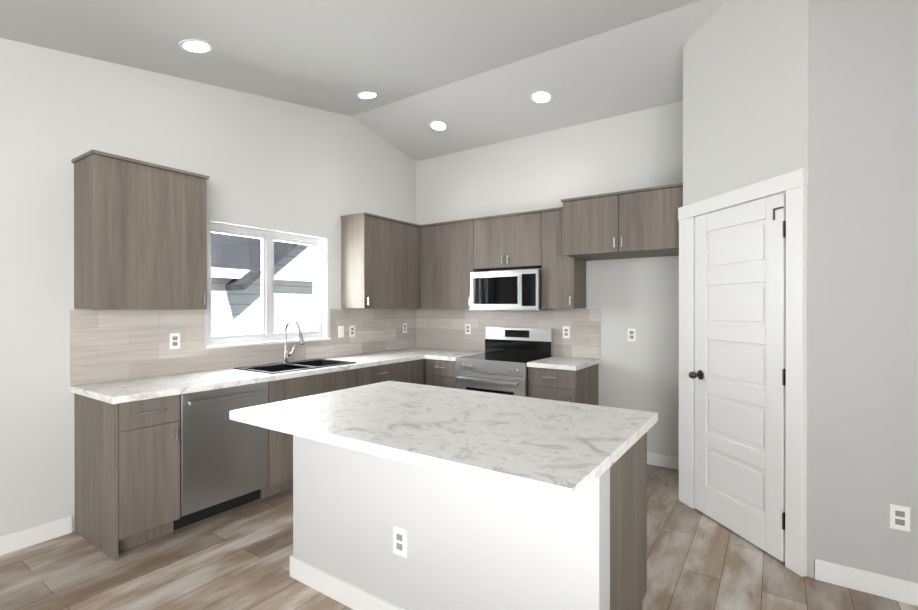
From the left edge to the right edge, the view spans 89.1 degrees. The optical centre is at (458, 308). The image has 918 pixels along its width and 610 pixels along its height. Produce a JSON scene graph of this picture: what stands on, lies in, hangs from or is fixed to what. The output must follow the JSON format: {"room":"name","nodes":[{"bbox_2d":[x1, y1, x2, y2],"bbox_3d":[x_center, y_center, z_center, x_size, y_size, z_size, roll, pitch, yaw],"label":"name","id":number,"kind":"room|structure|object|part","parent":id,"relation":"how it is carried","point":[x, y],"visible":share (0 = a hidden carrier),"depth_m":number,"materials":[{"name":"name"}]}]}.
{"room":"kitchen","nodes":[
{"label":"kitchen","id":0,"kind":"room"},
{"bbox_2d":[0,38,415,536],"bbox_3d":[-2.800,-0.444,2.519,0.150,3.700,8.150,0,0,34],"label":"wall","id":1,"kind":"structure","parent":0,"point":[272,165],"depth_m":2.99,"materials":[{"name":"grey paint"}]},
{"bbox_2d":[0,516,71,554],"bbox_3d":[-3.727,1.358,1.017,0.012,0.105,4.615,0,0,34],"label":"baseboard","id":2,"kind":"structure","parent":1,"relation":"attached to","point":[31,536],"depth_m":2.78,"materials":[{"name":"white wood"}]},
{"bbox_2d":[71,149,209,309],"bbox_3d":[-2.089,-0.463,3.106,0.360,0.940,0.684,0,0,34],"label":"upper cabinet","id":3,"kind":"object","parent":1,"relation":"attached to","point":[140,234],"visible":1,"depth_m":2.94,"materials":[{"name":"brown wood"}]},
{"bbox_2d":[70,309,417,385],"bbox_3d":[-1.479,0.243,4.319,0.007,0.475,3.389,0,0,34],"label":"backsplash","id":4,"kind":"structure","parent":1,"relation":"attached to","point":[110,345],"depth_m":3.45,"materials":[{"name":"tile"}]},
{"bbox_2d":[169,333,179,348],"bbox_3d":[-2.083,0.239,3.418,0.008,0.116,0.072,0,0,34],"label":"electrical outlet","id":5,"kind":"object","parent":4,"relation":"attached to","point":[174,340],"visible":1,"depth_m":3.41,"materials":[{"name":"white plastic"}]},
{"bbox_2d":[338,326,343,337],"bbox_3d":[-1.194,0.236,4.724,0.009,0.116,0.072,0,0,34],"label":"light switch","id":6,"kind":"object","parent":4,"relation":"attached to","point":[340,331],"visible":1,"depth_m":4.71,"materials":[{"name":"white plastic"}]},
{"bbox_2d":[349,325,354,336],"bbox_3d":[-1.110,0.235,4.848,0.008,0.116,0.072,0,0,34],"label":"electrical outlet","id":7,"kind":"object","parent":4,"relation":"attached to","point":[352,331],"visible":1,"depth_m":4.85,"materials":[{"name":"white plastic"}]},
{"bbox_2d":[403,323,406,332],"bbox_3d":[-0.643,0.234,5.534,0.008,0.116,0.072,0,0,34],"label":"electrical outlet","id":8,"kind":"object","parent":4,"relation":"attached to","point":[404,327],"visible":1,"depth_m":5.53,"materials":[{"name":"white plastic"}]},
{"bbox_2d":[205,222,330,348],"bbox_3d":[-1.673,-0.187,4.142,0.157,0.998,1.220,0,0,34],"label":"window unit","id":9,"kind":"structure","parent":1,"relation":"in","point":[267,334],"depth_m":4.13,"materials":[{"name":"white plastic"}]},
{"bbox_2d":[340,212,403,308],"bbox_3d":[-0.901,-0.470,4.880,0.328,0.936,0.571,0,0,34],"label":"upper cabinet","id":10,"kind":"object","parent":1,"relation":"attached to","point":[388,263],"depth_m":4.69,"materials":[{"name":"brown wood"}]},
{"bbox_2d":[404,221,419,308],"bbox_3d":[-0.660,-0.471,5.234,0.328,0.936,0.284,0,0,34],"label":"upper cabinet","id":11,"kind":"object","parent":1,"relation":"attached to","point":[411,231],"depth_m":5.14,"materials":[{"name":"brown wood"}]},
{"bbox_2d":[0,0,726,160],"bbox_3d":[0.320,-1.510,0.302,7.800,1.457,8.300,0,0,34],"label":"ceiling","id":12,"kind":"structure","parent":0,"point":[471,74],"depth_m":3.35,"materials":[{"name":"grey paint"}]},
{"bbox_2d":[179,39,213,52],"bbox_3d":[-1.679,-1.675,2.981,0.196,0.038,0.194,0,0,34],"label":"recessed light","id":13,"kind":"object","parent":12,"relation":"in","point":[195,46],"visible":1,"depth_m":2.97,"materials":[{"name":"white"}]},
{"bbox_2d":[357,91,377,98],"bbox_3d":[-0.829,-1.935,4.229,0.196,0.038,0.194,0,0,34],"label":"recessed light","id":14,"kind":"object","parent":12,"relation":"in","point":[367,94],"visible":0.98,"depth_m":4.21,"materials":[{"name":"white"}]},
{"bbox_2d":[429,120,447,130],"bbox_3d":[-0.213,-1.899,4.849,0.196,0.042,0.194,0,0,34],"label":"recessed light","id":15,"kind":"object","parent":12,"relation":"in","point":[437,125],"visible":1,"depth_m":4.84,"materials":[{"name":"white"}]},
{"bbox_2d":[530,90,551,103],"bbox_3d":[0.740,-1.900,4.188,0.196,0.042,0.194,0,0,34],"label":"recessed light","id":16,"kind":"object","parent":12,"relation":"in","point":[541,96],"visible":1,"depth_m":4.18,"materials":[{"name":"white"}]},
{"bbox_2d":[0,464,917,609],"bbox_3d":[0.320,1.472,0.309,7.800,0.120,8.300,0,0,34],"label":"floor","id":17,"kind":"structure","parent":0,"point":[237,558],"depth_m":2.48,"materials":[{"name":"brown wood"}]},
{"bbox_2d":[173,382,268,529],"bbox_3d":[-1.773,0.966,3.281,0.634,0.876,0.598,0,0,34],"label":"dishwasher","id":18,"kind":"object","parent":17,"relation":"on","point":[224,462],"visible":0.65,"depth_m":3.08,"materials":[{"name":"silver metal"}]},
{"bbox_2d":[374,359,426,384],"bbox_3d":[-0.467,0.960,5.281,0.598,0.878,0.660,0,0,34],"label":"base cabinet","id":19,"kind":"object","parent":17,"relation":"on","point":[414,371],"depth_m":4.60,"materials":[{"name":"brown wood"}]},
{"bbox_2d":[70,347,453,403],"bbox_3d":[-1.212,0.502,4.138,0.654,0.040,3.389,0,0,34],"label":"countertop","id":20,"kind":"structure","parent":19,"relation":"on","point":[121,391],"depth_m":3.18,"materials":[{"name":"stone"}]},
{"bbox_2d":[282,320,304,362],"bbox_3d":[-1.405,0.285,4.016,0.281,0.376,0.110,0,0,34],"label":"faucet","id":21,"kind":"object","parent":20,"relation":"on","point":[286,354],"visible":1,"depth_m":4.04,"materials":[{"name":"silver metal"}]},
{"bbox_2d":[234,358,355,373],"bbox_3d":[-1.352,0.593,3.919,0.520,0.239,0.826,0,0,34],"label":"sink","id":22,"kind":"object","parent":20,"relation":"in","point":[276,368],"visible":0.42,"depth_m":3.94,"materials":[{"name":"black metal"}]},
{"bbox_2d":[426,359,455,387],"bbox_3d":[-0.007,0.961,4.993,0.396,0.878,0.618,0,0,34],"label":"base cabinet","id":23,"kind":"object","parent":17,"relation":"on","point":[441,373],"depth_m":4.74,"materials":[{"name":"brown wood"}]},
{"bbox_2d":[422,350,484,360],"bbox_3d":[-0.010,0.500,4.971,0.383,0.040,0.659,0,0,34],"label":"countertop","id":24,"kind":"structure","parent":23,"relation":"on","point":[436,355],"depth_m":4.86,"materials":[{"name":"stone"}]},
{"bbox_2d":[287,433,646,609],"bbox_3d":[-0.003,0.964,2.292,1.641,0.884,0.743,0,0,34],"label":"kitchen island","id":25,"kind":"object","parent":17,"relation":"on","point":[409,496],"depth_m":1.92,"materials":[{"name":"paint"}]},
{"bbox_2d":[229,381,656,504],"bbox_3d":[-0.080,0.503,2.177,1.675,0.040,1.098,0,0,34],"label":"island countertop","id":26,"kind":"structure","parent":25,"relation":"on","point":[551,450],"depth_m":1.86,"materials":[{"name":"white stone"}]},
{"bbox_2d":[455,327,553,396],"bbox_3d":[0.443,0.801,4.614,0.760,1.200,0.702,0,0,34],"label":"range","id":27,"kind":"object","parent":17,"relation":"on","point":[498,366],"visible":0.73,"depth_m":4.54,"materials":[{"name":"silver metal"}]},
{"bbox_2d":[528,367,529,396],"bbox_3d":[0.476,0.962,4.664,0.809,0.878,0.618,0,0,34],"label":"base cabinet","id":28,"kind":"object","parent":17,"relation":"on","point":[528,367],"depth_m":4.19,"materials":[{"name":"brown wood"}]},
{"bbox_2d":[526,356,599,370],"bbox_3d":[0.975,0.502,4.305,0.458,0.040,0.651,0,0,34],"label":"countertop","id":29,"kind":"structure","parent":28,"relation":"on","point":[556,362],"depth_m":4.16,"materials":[{"name":"stone"}]},
{"bbox_2d":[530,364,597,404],"bbox_3d":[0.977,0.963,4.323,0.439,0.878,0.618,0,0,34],"label":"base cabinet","id":30,"kind":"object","parent":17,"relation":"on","point":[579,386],"depth_m":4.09,"materials":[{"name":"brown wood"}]},
{"bbox_2d":[416,101,682,456],"bbox_3d":[0.790,-0.450,4.914,3.090,3.700,0.150,0,0,34],"label":"wall","id":31,"kind":"structure","parent":0,"point":[640,149],"depth_m":4.38,"materials":[{"name":"grey paint"}]},
{"bbox_2d":[420,219,487,308],"bbox_3d":[-0.053,-0.471,5.197,0.711,0.936,0.328,0,0,34],"label":"upper cabinet","id":32,"kind":"object","parent":31,"relation":"attached to","point":[445,247],"depth_m":5.05,"materials":[{"name":"brown wood"}]},
{"bbox_2d":[472,209,543,270],"bbox_3d":[0.558,-0.676,4.780,0.764,0.523,0.328,0,0,34],"label":"upper cabinet","id":33,"kind":"object","parent":31,"relation":"attached to","point":[511,241],"depth_m":4.63,"materials":[{"name":"brown wood"}]},
{"bbox_2d":[470,269,553,309],"bbox_3d":[0.527,-0.177,4.735,0.756,0.389,0.421,0,0,34],"label":"microwave","id":34,"kind":"object","parent":33,"relation":"attached to","point":[508,290],"visible":0.98,"depth_m":4.56,"materials":[{"name":"silver metal"}]},
{"bbox_2d":[418,309,599,358],"bbox_3d":[0.419,0.241,5.072,2.239,0.475,0.007,0,0,34],"label":"backsplash","id":35,"kind":"structure","parent":31,"relation":"attached to","point":[437,328],"depth_m":5.01,"materials":[{"name":"tile"}]},
{"bbox_2d":[465,324,470,333],"bbox_3d":[0.101,0.234,5.280,0.072,0.116,0.008,0,0,34],"label":"electrical outlet","id":36,"kind":"object","parent":35,"relation":"attached to","point":[467,328],"visible":1,"depth_m":5.28,"materials":[{"name":"white plastic"}]},
{"bbox_2d":[563,326,569,337],"bbox_3d":[1.064,0.236,4.624,0.072,0.116,0.008,0,0,34],"label":"electrical outlet","id":37,"kind":"object","parent":35,"relation":"attached to","point":[566,331],"visible":1,"depth_m":4.62,"materials":[{"name":"white plastic"}]},
{"bbox_2d":[540,207,585,308],"bbox_3d":[1.009,-0.469,4.473,0.323,0.936,0.328,0,0,34],"label":"upper cabinet","id":38,"kind":"object","parent":31,"relation":"attached to","point":[563,280],"depth_m":4.35,"materials":[{"name":"brown wood"}]},
{"bbox_2d":[560,183,682,262],"bbox_3d":[1.454,-0.698,3.997,0.945,0.476,0.613,0,0,34],"label":"upper cabinet","id":39,"kind":"object","parent":31,"relation":"attached to","point":[636,223],"depth_m":3.75,"materials":[{"name":"brown wood"}]},
{"bbox_2d":[628,328,635,340],"bbox_3d":[1.585,0.242,4.279,0.072,0.116,0.008,0,0,34],"label":"electrical outlet","id":40,"kind":"object","parent":31,"relation":"attached to","point":[631,334],"visible":1,"depth_m":4.28,"materials":[{"name":"white plastic"}]},
{"bbox_2d":[647,452,678,469],"bbox_3d":[1.679,1.350,4.215,0.827,0.105,0.012,0,0,34],"label":"baseboard","id":41,"kind":"structure","parent":31,"relation":"attached to","point":[666,461],"depth_m":4.12,"materials":[{"name":"white wood"}]},
{"bbox_2d":[683,0,917,582],"bbox_3d":[3.501,-0.443,2.231,4.410,3.700,1.534,0,0,34],"label":"wall","id":42,"kind":"structure","parent":0,"point":[825,92],"depth_m":2.36,"materials":[{"name":"grey paint"}]},
{"bbox_2d":[689,194,785,561],"bbox_3d":[1.712,0.382,2.909,0.551,2.023,0.529,0,0,34],"label":"pantry door","id":43,"kind":"structure","parent":42,"relation":"in","point":[740,338],"depth_m":2.83,"materials":[{"name":"white wood"}]},
{"bbox_3d":[1.595,0.455,3.179,0.054,0.049,0.054,0,0,34],"label":"knob","id":44,"kind":"part","parent":43,"relation":"part of","materials":[{"name":"grey metal"}]},
{"bbox_3d":[1.776,0.326,2.577,0.070,1.770,0.052,0,0,34],"label":"pantry door hinge","id":45,"kind":"part","parent":43,"relation":"part of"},
{"bbox_2d":[678,168,807,576],"bbox_3d":[1.716,0.335,2.929,0.037,2.140,1.004,0,0,-11],"label":"door frame","id":46,"kind":"structure","parent":42,"relation":"attached to","point":[793,186],"depth_m":2.52,"materials":[{"name":"white wood"}]},
{"bbox_2d":[815,559,917,605],"bbox_3d":[3.368,1.357,1.389,3.676,0.105,0.013,0,0,34],"label":"baseboard","id":47,"kind":"structure","parent":42,"relation":"attached to","point":[897,589],"depth_m":2.30,"materials":[{"name":"white wood"}]},
{"bbox_2d":[890,504,909,531],"bbox_3d":[2.120,1.007,2.242,0.072,0.116,0.008,0,0,34],"label":"electrical outlet","id":48,"kind":"object","parent":42,"relation":"attached to","point":[899,517],"visible":1,"depth_m":2.24,"materials":[{"name":"white plastic"}]},
{"label":"outside","id":49,"kind":"structure","parent":0,"visible":0},
{"bbox_3d":[-12.994,2.177,14.215,29.840,0.400,60.000,0,0,34],"label":"ground","id":50,"kind":"structure","parent":49,"visible":0},
{"bbox_2d":[211,232,312,344],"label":"window","id":51,"kind":"structure","parent":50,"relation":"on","point":[250,270],"depth_m":8.58,"materials":[{"name":"white"}]}
]}

